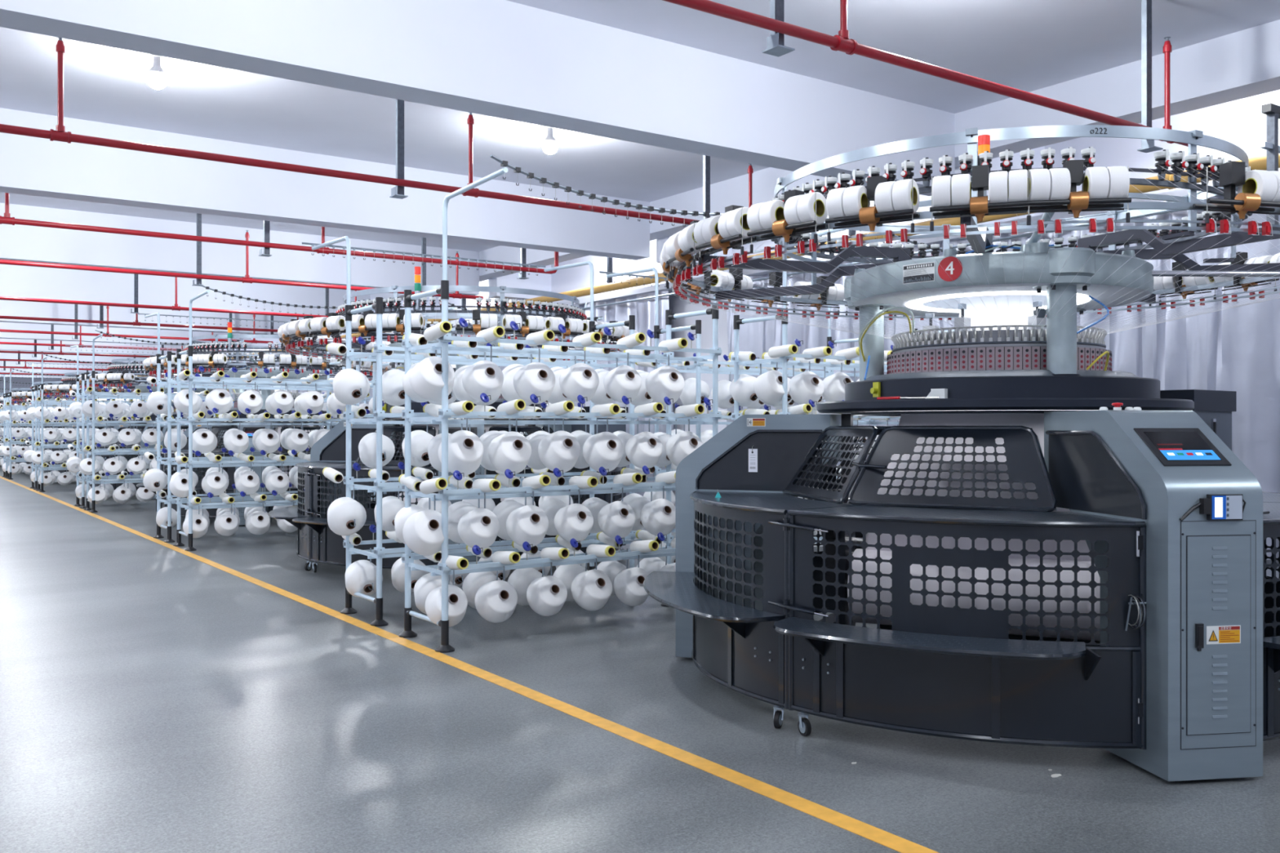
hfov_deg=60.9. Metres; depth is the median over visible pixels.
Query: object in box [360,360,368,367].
roll
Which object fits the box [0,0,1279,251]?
ceiling
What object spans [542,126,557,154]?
bulb
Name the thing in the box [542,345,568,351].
yarn bobbin
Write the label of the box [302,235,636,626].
rack
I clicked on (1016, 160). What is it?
trim
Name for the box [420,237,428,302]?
hanger
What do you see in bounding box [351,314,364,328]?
roll
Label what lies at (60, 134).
pipe
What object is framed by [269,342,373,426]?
rack
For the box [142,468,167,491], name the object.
cone
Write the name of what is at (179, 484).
cone
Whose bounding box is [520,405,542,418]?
yarn bobbin
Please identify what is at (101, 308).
hanger
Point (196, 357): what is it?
roll
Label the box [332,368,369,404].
cone
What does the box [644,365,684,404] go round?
cone
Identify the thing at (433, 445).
cone
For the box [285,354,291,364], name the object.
roll
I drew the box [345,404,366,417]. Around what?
yarn bobbin
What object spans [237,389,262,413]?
cone
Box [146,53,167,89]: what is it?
bulb
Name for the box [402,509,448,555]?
cone
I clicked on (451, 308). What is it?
rack
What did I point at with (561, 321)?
roll
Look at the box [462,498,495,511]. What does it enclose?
cone
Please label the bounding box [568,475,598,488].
yarn bobbin
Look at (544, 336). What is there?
yarn bobbin
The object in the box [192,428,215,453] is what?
cone
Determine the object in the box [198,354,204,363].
roll
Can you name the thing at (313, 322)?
roll
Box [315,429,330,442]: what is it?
cone
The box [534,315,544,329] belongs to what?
roll
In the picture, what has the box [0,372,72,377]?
trim
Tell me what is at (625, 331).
roll
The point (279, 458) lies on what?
yarn bobbin
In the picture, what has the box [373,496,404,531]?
cone
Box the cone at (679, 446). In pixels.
[665,431,702,466]
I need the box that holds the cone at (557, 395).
[546,366,571,404]
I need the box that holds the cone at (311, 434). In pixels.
[308,429,317,448]
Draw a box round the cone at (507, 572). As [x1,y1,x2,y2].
[478,554,510,580]
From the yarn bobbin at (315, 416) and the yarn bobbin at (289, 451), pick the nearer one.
the yarn bobbin at (315, 416)
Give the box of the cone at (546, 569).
[520,551,550,576]
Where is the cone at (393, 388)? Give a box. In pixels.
[382,368,404,405]
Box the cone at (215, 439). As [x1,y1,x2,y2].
[209,434,217,452]
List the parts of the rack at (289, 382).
post, rail, rail, post, rail, rail, rail, rail, rail, rail, rail, rail, rail, rail, rail, rail, rail, rail, rail, post, post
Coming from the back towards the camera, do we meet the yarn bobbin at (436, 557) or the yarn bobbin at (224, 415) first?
the yarn bobbin at (224, 415)
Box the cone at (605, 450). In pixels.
[582,431,623,472]
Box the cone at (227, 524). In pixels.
[213,512,238,536]
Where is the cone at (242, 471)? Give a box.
[236,469,253,476]
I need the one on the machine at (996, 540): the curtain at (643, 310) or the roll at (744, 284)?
the roll at (744, 284)
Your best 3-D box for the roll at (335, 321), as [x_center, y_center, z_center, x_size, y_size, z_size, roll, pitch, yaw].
[-2.958,-1.016,10.710,0.078,0.152,0.152,0,0,34]
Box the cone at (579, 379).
[559,363,599,402]
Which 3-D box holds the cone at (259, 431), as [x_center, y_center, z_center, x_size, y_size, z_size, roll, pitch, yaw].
[-4.915,0.184,14.285,0.303,0.310,0.297,0,0,-25]
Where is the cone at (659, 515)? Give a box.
[640,498,675,536]
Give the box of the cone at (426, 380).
[409,355,454,400]
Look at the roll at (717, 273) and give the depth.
7.55 m
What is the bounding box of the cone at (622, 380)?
[603,364,641,403]
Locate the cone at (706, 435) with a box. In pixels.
[701,430,712,444]
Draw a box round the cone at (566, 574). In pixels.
[552,564,587,600]
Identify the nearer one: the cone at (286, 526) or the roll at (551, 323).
the roll at (551, 323)
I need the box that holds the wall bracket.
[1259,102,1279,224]
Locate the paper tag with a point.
(753, 453)
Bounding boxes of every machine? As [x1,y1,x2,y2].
[0,387,75,457]
[0,392,67,436]
[8,381,134,464]
[40,372,165,473]
[79,358,257,498]
[136,334,389,524]
[267,285,654,573]
[643,124,1279,782]
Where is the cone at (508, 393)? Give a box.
[500,364,525,402]
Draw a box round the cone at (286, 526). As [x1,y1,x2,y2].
[276,519,297,533]
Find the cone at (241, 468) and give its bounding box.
[234,466,254,481]
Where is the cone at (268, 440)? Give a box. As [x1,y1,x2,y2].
[254,429,279,453]
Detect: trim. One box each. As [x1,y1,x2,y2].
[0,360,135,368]
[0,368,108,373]
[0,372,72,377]
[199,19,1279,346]
[208,338,242,356]
[238,183,1213,362]
[248,337,284,346]
[386,296,431,316]
[488,264,551,300]
[656,235,732,265]
[955,146,1044,203]
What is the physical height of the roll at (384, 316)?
0.152 m
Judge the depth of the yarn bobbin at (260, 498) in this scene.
13.52 m
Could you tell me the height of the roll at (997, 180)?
0.152 m
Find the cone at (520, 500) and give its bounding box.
[503,497,535,505]
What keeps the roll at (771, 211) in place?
on the machine at (996, 540)
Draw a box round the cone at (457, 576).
[437,561,469,586]
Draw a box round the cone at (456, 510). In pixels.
[448,501,478,543]
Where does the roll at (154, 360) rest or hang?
on the machine at (219, 431)
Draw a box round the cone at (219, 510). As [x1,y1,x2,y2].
[216,507,239,516]
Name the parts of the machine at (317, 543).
perforated panel, panel, perforated panel, perforated panel, perforated panel, hoop post, plate, takedown frame, plate, door, access plate, hoop post, perforated panel, perforated panel, perforated panel, hoop post, arm, guard door, perforated panel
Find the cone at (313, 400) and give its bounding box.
[299,390,324,413]
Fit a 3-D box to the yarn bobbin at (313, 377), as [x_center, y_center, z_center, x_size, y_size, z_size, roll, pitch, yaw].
[-4.202,-0.622,13.966,0.094,0.109,0.292,0,0,-35]
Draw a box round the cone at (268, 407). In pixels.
[265,394,279,414]
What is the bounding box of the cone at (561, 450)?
[537,431,580,472]
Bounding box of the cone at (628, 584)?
[613,567,648,606]
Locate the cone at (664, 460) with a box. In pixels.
[653,431,671,466]
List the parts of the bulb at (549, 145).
bulb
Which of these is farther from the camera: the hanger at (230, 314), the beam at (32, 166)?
the hanger at (230, 314)
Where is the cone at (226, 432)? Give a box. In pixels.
[223,428,238,444]
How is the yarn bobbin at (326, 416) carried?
on the rack at (289, 382)
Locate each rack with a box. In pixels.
[0,373,71,478]
[0,380,66,457]
[0,382,59,457]
[6,368,102,479]
[24,362,142,489]
[35,353,151,492]
[65,344,216,508]
[84,329,244,512]
[137,312,346,542]
[173,284,393,551]
[232,351,366,417]
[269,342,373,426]
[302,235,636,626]
[375,330,514,493]
[398,154,724,653]
[410,302,603,425]
[599,267,879,532]
[730,228,971,543]
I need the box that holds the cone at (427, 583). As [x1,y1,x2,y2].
[413,573,453,614]
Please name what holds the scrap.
on the floor
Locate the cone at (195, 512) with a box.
[185,510,209,526]
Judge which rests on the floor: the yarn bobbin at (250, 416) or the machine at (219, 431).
the machine at (219, 431)
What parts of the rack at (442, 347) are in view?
post, rail, rail, rail, rail, post, rail, rail, rail, rail, rail, rail, rail, rail, rail, rail, rail, rail, rail, rail, rail, rail, post, rail, rail, post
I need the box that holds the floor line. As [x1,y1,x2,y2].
[0,475,938,852]
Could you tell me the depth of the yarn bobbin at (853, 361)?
10.48 m
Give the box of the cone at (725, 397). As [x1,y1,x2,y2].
[711,379,733,408]
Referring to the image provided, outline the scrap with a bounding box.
[1051,773,1061,777]
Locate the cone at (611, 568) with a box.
[596,560,626,595]
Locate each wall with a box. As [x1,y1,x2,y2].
[0,377,97,395]
[134,89,1279,568]
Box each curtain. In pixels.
[172,340,404,437]
[452,289,673,496]
[726,191,1279,559]
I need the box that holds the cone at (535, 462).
[526,432,546,470]
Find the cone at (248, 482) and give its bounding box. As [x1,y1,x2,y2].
[235,471,259,494]
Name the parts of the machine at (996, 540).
perforated panel, panel, hoop post, hoop post, perforated panel, panel, perforated panel, perforated panel, hoop post, perforated panel, takedown frame, perforated panel, hoop post, yarn finger crown, plate, plate, panel, hoop post, wire coil, hoop post, arm, door handle, door, access plate, hoop post, perforated panel, guard door, perforated panel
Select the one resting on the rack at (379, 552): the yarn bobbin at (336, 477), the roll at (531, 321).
the yarn bobbin at (336, 477)
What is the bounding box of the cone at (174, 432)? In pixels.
[164,429,186,450]
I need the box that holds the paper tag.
[748,445,757,471]
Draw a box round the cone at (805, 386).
[789,371,824,404]
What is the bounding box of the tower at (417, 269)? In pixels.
[414,266,421,310]
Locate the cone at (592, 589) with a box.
[570,569,612,611]
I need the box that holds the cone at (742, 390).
[729,373,758,406]
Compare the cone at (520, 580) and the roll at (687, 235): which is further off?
the cone at (520, 580)
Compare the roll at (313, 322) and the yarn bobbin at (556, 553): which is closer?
the yarn bobbin at (556, 553)
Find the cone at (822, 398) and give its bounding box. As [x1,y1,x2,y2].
[812,379,823,408]
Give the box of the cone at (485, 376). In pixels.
[462,360,503,401]
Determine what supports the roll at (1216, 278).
on the machine at (996, 540)
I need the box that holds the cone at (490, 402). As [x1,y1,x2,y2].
[475,392,501,405]
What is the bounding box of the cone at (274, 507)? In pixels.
[272,505,293,520]
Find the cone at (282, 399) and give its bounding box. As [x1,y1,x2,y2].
[269,389,293,413]
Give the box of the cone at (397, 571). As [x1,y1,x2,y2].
[391,557,428,592]
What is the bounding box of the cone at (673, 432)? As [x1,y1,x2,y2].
[671,429,683,435]
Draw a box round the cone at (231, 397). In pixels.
[211,396,232,413]
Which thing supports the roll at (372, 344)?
on the machine at (317, 543)
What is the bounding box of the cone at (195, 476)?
[180,468,198,485]
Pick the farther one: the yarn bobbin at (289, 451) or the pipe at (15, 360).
the pipe at (15, 360)
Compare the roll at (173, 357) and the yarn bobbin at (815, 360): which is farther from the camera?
the roll at (173, 357)
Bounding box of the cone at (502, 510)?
[492,499,524,540]
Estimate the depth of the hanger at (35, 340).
35.64 m
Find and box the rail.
[244,209,1186,363]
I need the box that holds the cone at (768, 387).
[754,369,790,405]
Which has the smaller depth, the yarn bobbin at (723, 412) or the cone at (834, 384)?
the cone at (834, 384)
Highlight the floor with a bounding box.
[0,465,1279,852]
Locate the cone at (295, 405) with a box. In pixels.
[293,395,307,415]
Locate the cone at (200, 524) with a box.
[182,514,208,537]
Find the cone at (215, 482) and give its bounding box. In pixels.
[201,471,226,496]
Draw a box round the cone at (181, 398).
[173,389,198,413]
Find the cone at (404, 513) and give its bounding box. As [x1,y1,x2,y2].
[394,504,426,543]
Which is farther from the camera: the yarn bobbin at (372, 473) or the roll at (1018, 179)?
the yarn bobbin at (372, 473)
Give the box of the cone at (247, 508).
[244,506,266,519]
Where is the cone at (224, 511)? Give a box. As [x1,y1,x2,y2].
[215,509,239,525]
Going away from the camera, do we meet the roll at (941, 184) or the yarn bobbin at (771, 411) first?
the roll at (941, 184)
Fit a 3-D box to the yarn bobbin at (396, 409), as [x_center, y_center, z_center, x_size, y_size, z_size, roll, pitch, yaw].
[-1.995,-0.120,9.076,0.094,0.108,0.292,0,0,-35]
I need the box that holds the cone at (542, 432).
[534,431,550,435]
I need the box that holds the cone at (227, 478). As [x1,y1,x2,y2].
[205,470,228,488]
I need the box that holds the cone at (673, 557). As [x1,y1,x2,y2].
[657,541,675,563]
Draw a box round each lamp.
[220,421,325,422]
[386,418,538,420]
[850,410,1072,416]
[906,291,1089,312]
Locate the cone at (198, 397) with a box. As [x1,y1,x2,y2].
[180,397,199,413]
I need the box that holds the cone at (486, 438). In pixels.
[479,430,502,471]
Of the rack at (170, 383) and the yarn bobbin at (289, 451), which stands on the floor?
the rack at (170, 383)
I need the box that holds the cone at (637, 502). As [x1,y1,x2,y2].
[620,493,650,530]
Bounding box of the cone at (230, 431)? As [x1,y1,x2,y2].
[223,429,235,449]
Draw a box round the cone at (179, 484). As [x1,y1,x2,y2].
[168,473,195,497]
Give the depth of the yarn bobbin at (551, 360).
9.78 m
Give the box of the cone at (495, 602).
[475,580,517,622]
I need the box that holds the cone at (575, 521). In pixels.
[554,503,593,542]
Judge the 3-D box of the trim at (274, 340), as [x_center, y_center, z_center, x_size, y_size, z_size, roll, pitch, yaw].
[-12.869,-3.140,37.772,1.300,0.880,0.370,0,0,-35]
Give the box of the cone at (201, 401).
[192,394,202,413]
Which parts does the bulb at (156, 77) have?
bulb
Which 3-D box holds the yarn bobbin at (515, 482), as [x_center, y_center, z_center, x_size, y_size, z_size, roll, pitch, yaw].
[-0.999,0.411,8.207,0.094,0.105,0.291,0,0,-35]
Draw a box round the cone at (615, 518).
[597,501,635,538]
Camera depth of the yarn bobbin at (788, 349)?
8.89 m
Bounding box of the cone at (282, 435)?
[280,428,292,449]
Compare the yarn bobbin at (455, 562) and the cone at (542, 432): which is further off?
the cone at (542, 432)
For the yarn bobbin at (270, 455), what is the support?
on the rack at (289, 382)
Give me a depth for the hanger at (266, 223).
14.50 m
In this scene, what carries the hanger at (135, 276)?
hanging from the ceiling
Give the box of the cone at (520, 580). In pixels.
[507,568,542,605]
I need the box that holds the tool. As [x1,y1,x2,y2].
[876,396,937,399]
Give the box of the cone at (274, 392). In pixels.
[270,391,293,413]
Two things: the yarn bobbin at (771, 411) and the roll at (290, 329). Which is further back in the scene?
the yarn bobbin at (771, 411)
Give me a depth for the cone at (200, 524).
13.25 m
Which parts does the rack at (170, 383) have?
post, rail, post, rail, rail, rail, rail, rail, rail, rail, rail, rail, rail, rail, post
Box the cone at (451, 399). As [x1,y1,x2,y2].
[428,388,456,405]
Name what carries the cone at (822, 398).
on the rack at (782, 362)
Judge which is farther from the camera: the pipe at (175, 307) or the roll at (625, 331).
the pipe at (175, 307)
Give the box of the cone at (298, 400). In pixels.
[297,391,308,413]
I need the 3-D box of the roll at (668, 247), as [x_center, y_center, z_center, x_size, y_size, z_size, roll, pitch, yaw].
[0.226,-1.016,6.145,0.152,0.152,0.078,0,0,-15]
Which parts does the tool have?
handle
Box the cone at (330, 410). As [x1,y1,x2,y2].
[326,392,340,414]
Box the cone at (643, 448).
[625,431,662,468]
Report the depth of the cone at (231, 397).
13.97 m
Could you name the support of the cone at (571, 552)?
on the rack at (379, 552)
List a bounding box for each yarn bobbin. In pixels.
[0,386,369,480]
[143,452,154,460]
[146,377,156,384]
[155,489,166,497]
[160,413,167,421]
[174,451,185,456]
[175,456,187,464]
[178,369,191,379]
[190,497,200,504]
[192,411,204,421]
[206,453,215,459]
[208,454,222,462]
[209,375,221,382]
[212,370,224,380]
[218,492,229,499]
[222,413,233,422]
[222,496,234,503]
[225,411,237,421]
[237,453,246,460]
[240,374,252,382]
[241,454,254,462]
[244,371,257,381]
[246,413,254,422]
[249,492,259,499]
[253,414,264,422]
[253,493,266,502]
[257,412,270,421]
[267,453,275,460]
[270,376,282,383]
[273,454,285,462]
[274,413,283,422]
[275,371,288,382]
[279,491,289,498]
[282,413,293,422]
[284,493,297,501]
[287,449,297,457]
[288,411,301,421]
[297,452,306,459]
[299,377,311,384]
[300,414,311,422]
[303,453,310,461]
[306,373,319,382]
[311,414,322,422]
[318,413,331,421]
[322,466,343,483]
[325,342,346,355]
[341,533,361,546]
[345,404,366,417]
[368,468,389,481]
[371,346,393,355]
[385,531,401,542]
[390,405,404,417]
[398,474,422,491]
[402,333,427,346]
[412,466,433,479]
[415,352,435,357]
[419,477,447,494]
[422,403,441,417]
[422,551,441,562]
[423,320,451,341]
[440,555,468,569]
[448,400,474,417]
[448,475,473,488]
[451,340,477,347]
[457,354,478,359]
[462,471,475,479]
[466,545,492,558]
[471,404,497,418]
[471,478,501,492]
[475,325,504,344]
[491,551,520,564]
[494,473,520,487]
[497,342,524,350]
[497,355,518,360]
[497,399,525,417]
[511,541,537,555]
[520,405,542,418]
[521,474,551,488]
[525,329,554,346]
[531,467,553,473]
[533,357,556,362]
[539,471,564,485]
[540,546,569,559]
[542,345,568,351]
[545,400,574,417]
[555,534,582,551]
[568,406,586,419]
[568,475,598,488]
[572,332,601,348]
[580,470,607,484]
[583,346,610,353]
[586,544,615,557]
[591,403,620,417]
[596,531,622,548]
[605,408,626,419]
[613,472,642,485]
[616,332,645,351]
[620,467,647,482]
[623,349,650,355]
[629,540,658,552]
[634,402,663,417]
[634,465,655,474]
[635,361,657,367]
[635,529,660,544]
[652,408,666,419]
[655,471,675,484]
[657,337,688,352]
[665,462,676,470]
[671,360,689,366]
[671,537,675,547]
[675,404,704,417]
[701,359,720,368]
[711,409,732,419]
[727,360,750,369]
[728,351,755,361]
[742,408,769,414]
[755,366,776,370]
[761,351,788,360]
[768,344,797,358]
[768,409,776,414]
[774,408,782,414]
[787,368,805,372]
[787,404,812,414]
[793,353,820,363]
[802,346,831,359]
[806,408,817,414]
[813,528,821,535]
[815,410,840,414]
[823,359,850,364]
[834,346,859,361]
[852,360,859,364]
[869,417,889,420]
[884,350,893,360]
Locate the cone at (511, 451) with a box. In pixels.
[488,431,531,474]
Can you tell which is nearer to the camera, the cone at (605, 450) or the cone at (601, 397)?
the cone at (605, 450)
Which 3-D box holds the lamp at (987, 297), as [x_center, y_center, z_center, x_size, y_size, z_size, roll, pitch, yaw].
[2.125,-0.739,6.497,1.040,0.008,1.040,0,0,-35]
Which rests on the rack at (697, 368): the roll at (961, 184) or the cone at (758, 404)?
the cone at (758, 404)
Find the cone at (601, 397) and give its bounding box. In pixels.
[590,368,613,404]
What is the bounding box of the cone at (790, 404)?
[773,400,795,409]
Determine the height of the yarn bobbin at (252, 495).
0.114 m
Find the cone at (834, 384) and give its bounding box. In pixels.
[822,372,853,401]
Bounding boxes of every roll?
[147,356,153,365]
[152,356,156,364]
[160,358,166,364]
[171,355,177,364]
[181,354,188,364]
[193,354,199,363]
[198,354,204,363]
[203,354,213,363]
[213,354,218,363]
[217,354,227,364]
[263,354,269,363]
[268,354,274,363]
[279,354,285,364]
[280,324,284,335]
[282,323,291,337]
[284,321,294,336]
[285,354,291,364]
[288,320,298,333]
[291,320,301,333]
[295,355,302,364]
[297,319,311,333]
[301,355,306,364]
[302,318,312,333]
[309,356,317,364]
[310,317,324,331]
[315,316,327,330]
[316,355,322,364]
[320,335,329,342]
[325,315,339,329]
[331,315,346,330]
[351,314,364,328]
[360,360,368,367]
[364,314,373,328]
[364,342,371,350]
[370,342,375,350]
[371,314,376,328]
[382,313,390,327]
[387,313,400,327]
[403,313,413,327]
[411,312,423,328]
[480,313,488,328]
[488,314,497,328]
[502,314,514,328]
[512,315,522,328]
[524,315,537,329]
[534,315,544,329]
[544,316,558,330]
[555,317,564,331]
[564,318,577,332]
[573,318,583,332]
[582,320,590,333]
[596,321,606,334]
[610,326,620,337]
[612,325,622,337]
[621,325,628,336]
[660,251,680,269]
[661,252,684,266]
[662,240,681,264]
[665,234,676,260]
[669,231,696,255]
[677,226,699,254]
[682,222,706,252]
[693,217,719,248]
[702,214,720,243]
[711,270,728,291]
[715,271,734,289]
[717,209,744,241]
[726,207,751,239]
[732,275,746,290]
[742,275,752,288]
[746,202,768,235]
[759,200,785,229]
[783,194,806,228]
[791,281,809,298]
[796,191,827,226]
[807,282,818,299]
[818,286,836,300]
[826,187,846,222]
[834,283,844,300]
[842,185,870,216]
[874,181,895,213]
[892,178,919,214]
[932,175,951,206]
[951,173,971,205]
[988,170,1008,203]
[1008,169,1027,201]
[1027,168,1050,200]
[1048,168,1071,199]
[1081,166,1109,198]
[1106,165,1129,198]
[1153,276,1164,289]
[1163,276,1184,288]
[1183,269,1197,286]
[1195,276,1216,284]
[1213,262,1228,282]
[1223,262,1243,281]
[1237,169,1277,206]
[1243,257,1257,278]
[1253,255,1273,263]
[1266,170,1279,207]
[1269,253,1279,262]
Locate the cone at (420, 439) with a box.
[401,430,433,466]
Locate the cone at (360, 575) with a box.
[344,560,382,597]
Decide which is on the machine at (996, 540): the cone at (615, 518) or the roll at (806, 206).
the roll at (806, 206)
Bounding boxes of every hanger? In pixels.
[1,360,5,370]
[17,353,20,364]
[31,339,36,357]
[49,324,53,350]
[71,304,78,339]
[97,305,103,328]
[130,274,138,313]
[161,344,164,355]
[191,213,201,286]
[229,313,231,322]
[258,220,271,257]
[267,315,273,334]
[324,288,328,315]
[389,98,408,199]
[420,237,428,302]
[517,248,528,279]
[702,155,710,219]
[761,0,795,57]
[1137,0,1163,152]
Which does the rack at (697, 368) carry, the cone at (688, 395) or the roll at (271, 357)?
the cone at (688, 395)
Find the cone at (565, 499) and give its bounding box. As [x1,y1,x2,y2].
[538,495,573,506]
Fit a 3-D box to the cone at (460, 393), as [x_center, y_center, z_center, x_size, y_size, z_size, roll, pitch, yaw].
[-1.248,-0.311,8.055,0.284,0.290,0.276,0,0,-21]
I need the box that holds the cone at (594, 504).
[581,497,608,533]
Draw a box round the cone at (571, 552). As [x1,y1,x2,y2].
[555,548,585,568]
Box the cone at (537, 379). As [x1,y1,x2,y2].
[513,361,555,404]
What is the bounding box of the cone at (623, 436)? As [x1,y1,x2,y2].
[612,431,632,466]
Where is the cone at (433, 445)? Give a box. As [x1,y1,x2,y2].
[427,433,450,472]
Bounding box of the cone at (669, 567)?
[659,562,675,572]
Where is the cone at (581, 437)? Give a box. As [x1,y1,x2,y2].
[573,432,591,468]
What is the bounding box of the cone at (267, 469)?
[262,466,281,484]
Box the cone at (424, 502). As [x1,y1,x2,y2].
[417,493,451,513]
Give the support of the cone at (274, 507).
on the rack at (170, 383)
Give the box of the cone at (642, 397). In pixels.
[630,369,653,406]
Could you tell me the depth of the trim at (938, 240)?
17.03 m
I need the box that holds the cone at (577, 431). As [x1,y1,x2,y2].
[570,430,591,435]
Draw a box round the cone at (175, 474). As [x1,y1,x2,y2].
[170,471,195,484]
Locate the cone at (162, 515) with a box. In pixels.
[155,506,177,528]
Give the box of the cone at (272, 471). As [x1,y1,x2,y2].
[265,469,280,479]
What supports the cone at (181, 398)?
on the rack at (289, 382)
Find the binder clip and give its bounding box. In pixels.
[715,490,721,497]
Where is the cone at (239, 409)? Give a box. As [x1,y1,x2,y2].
[237,405,250,414]
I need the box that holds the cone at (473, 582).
[462,571,500,608]
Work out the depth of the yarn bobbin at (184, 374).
13.02 m
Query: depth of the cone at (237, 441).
13.52 m
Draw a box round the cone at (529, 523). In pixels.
[506,504,548,546]
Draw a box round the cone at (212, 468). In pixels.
[204,466,228,478]
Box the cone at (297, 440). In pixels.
[285,429,309,452]
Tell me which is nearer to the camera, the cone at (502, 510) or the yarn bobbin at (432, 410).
the yarn bobbin at (432, 410)
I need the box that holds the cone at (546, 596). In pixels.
[526,575,567,616]
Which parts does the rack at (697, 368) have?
post, rail, rail, rail, post, rail, rail, rail, rail, rail, rail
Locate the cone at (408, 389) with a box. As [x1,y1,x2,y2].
[402,362,429,402]
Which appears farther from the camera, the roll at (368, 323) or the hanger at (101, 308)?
the hanger at (101, 308)
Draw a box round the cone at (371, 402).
[368,397,384,413]
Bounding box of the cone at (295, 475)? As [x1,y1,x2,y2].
[293,471,297,488]
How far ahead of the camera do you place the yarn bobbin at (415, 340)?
7.70 m
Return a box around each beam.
[0,0,955,195]
[0,107,649,260]
[0,202,479,295]
[0,263,370,315]
[0,299,294,334]
[0,321,239,346]
[0,337,186,355]
[0,350,151,363]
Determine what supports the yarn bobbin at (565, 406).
on the rack at (442, 347)
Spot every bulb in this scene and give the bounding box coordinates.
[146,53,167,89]
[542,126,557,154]
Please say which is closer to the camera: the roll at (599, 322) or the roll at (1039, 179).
the roll at (1039, 179)
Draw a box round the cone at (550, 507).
[538,497,568,535]
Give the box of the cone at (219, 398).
[205,387,231,413]
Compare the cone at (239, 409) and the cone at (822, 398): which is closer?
the cone at (822, 398)
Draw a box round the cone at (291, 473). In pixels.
[288,466,297,484]
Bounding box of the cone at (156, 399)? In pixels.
[146,391,167,413]
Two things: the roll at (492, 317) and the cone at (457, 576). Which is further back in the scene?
the roll at (492, 317)
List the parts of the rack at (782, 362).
post, rail, post, rail, rail, rail, rail, rail, rail, rail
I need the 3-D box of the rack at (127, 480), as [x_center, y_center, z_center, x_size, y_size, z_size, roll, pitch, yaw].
[-8.584,-0.064,19.645,2.489,3.127,1.554,0,0,-35]
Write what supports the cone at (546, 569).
on the rack at (379, 552)
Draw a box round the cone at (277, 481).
[265,471,288,494]
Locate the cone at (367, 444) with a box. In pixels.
[358,432,395,468]
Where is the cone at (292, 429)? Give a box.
[284,428,298,450]
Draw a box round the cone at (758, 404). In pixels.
[746,399,764,408]
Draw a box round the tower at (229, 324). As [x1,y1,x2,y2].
[227,322,231,350]
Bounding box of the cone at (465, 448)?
[438,430,483,475]
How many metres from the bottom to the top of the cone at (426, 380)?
0.303 m
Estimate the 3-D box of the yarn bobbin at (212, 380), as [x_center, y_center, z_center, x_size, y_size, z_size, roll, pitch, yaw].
[-5.425,-0.608,13.897,0.094,0.104,0.291,0,0,-35]
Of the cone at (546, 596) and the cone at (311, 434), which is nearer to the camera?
the cone at (546, 596)
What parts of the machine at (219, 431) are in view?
perforated panel, perforated panel, panel, hoop post, perforated panel, hoop post, door, access plate, yarn finger crown, takedown frame, plate, panel, plate, perforated panel, perforated panel, arm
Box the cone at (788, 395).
[773,377,792,407]
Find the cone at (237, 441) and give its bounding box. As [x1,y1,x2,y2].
[224,430,248,453]
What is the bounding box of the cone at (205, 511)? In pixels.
[185,508,208,517]
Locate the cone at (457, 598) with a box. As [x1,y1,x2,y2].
[424,584,467,626]
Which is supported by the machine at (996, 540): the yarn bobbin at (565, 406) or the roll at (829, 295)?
the roll at (829, 295)
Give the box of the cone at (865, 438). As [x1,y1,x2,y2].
[853,436,871,462]
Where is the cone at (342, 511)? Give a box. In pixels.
[327,497,366,535]
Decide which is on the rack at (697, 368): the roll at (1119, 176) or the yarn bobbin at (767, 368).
the yarn bobbin at (767, 368)
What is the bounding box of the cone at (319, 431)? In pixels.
[313,428,326,444]
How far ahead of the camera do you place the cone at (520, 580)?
8.22 m
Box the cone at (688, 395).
[679,377,709,405]
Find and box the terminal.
[1179,493,1245,520]
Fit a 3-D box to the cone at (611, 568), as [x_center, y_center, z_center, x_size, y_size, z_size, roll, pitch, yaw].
[-0.227,1.217,8.770,0.287,0.293,0.282,0,0,-23]
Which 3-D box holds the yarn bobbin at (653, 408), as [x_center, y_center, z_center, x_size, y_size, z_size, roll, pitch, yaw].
[0.062,-0.124,8.163,0.094,0.114,0.293,0,0,-35]
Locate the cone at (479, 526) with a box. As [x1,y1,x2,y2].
[457,507,499,549]
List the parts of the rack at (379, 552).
post, rail, rail, rail, rail, rail, rail, post, rail, rail, rail, rail, rail, rail, rail, rail, rail, rail, rail, rail, rail, rail, post, rail, rail, post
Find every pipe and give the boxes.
[0,37,753,224]
[0,192,558,274]
[0,230,483,299]
[0,276,356,317]
[0,306,273,343]
[0,313,298,332]
[0,325,226,351]
[0,340,182,357]
[0,354,153,364]
[0,361,124,370]
[0,368,102,375]
[137,153,1279,376]
[662,0,1187,146]
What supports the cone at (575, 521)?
on the rack at (442, 347)
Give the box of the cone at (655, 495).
[643,490,675,505]
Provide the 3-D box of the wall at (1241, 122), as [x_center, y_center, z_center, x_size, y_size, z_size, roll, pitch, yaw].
[-9.204,-1.040,33.851,0.200,5.080,78.000,0,0,-35]
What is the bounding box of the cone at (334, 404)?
[328,393,346,413]
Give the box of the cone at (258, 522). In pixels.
[245,511,270,534]
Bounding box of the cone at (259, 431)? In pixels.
[253,428,266,451]
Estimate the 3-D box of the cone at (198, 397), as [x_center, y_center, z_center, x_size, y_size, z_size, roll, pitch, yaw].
[-5.702,-0.309,13.727,0.284,0.290,0.275,0,0,-20]
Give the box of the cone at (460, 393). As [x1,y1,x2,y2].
[453,364,479,403]
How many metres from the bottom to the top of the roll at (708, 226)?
0.152 m
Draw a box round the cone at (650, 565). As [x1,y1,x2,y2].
[636,557,667,573]
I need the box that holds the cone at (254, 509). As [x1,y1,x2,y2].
[246,507,270,519]
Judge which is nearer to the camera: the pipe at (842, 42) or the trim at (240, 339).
the pipe at (842, 42)

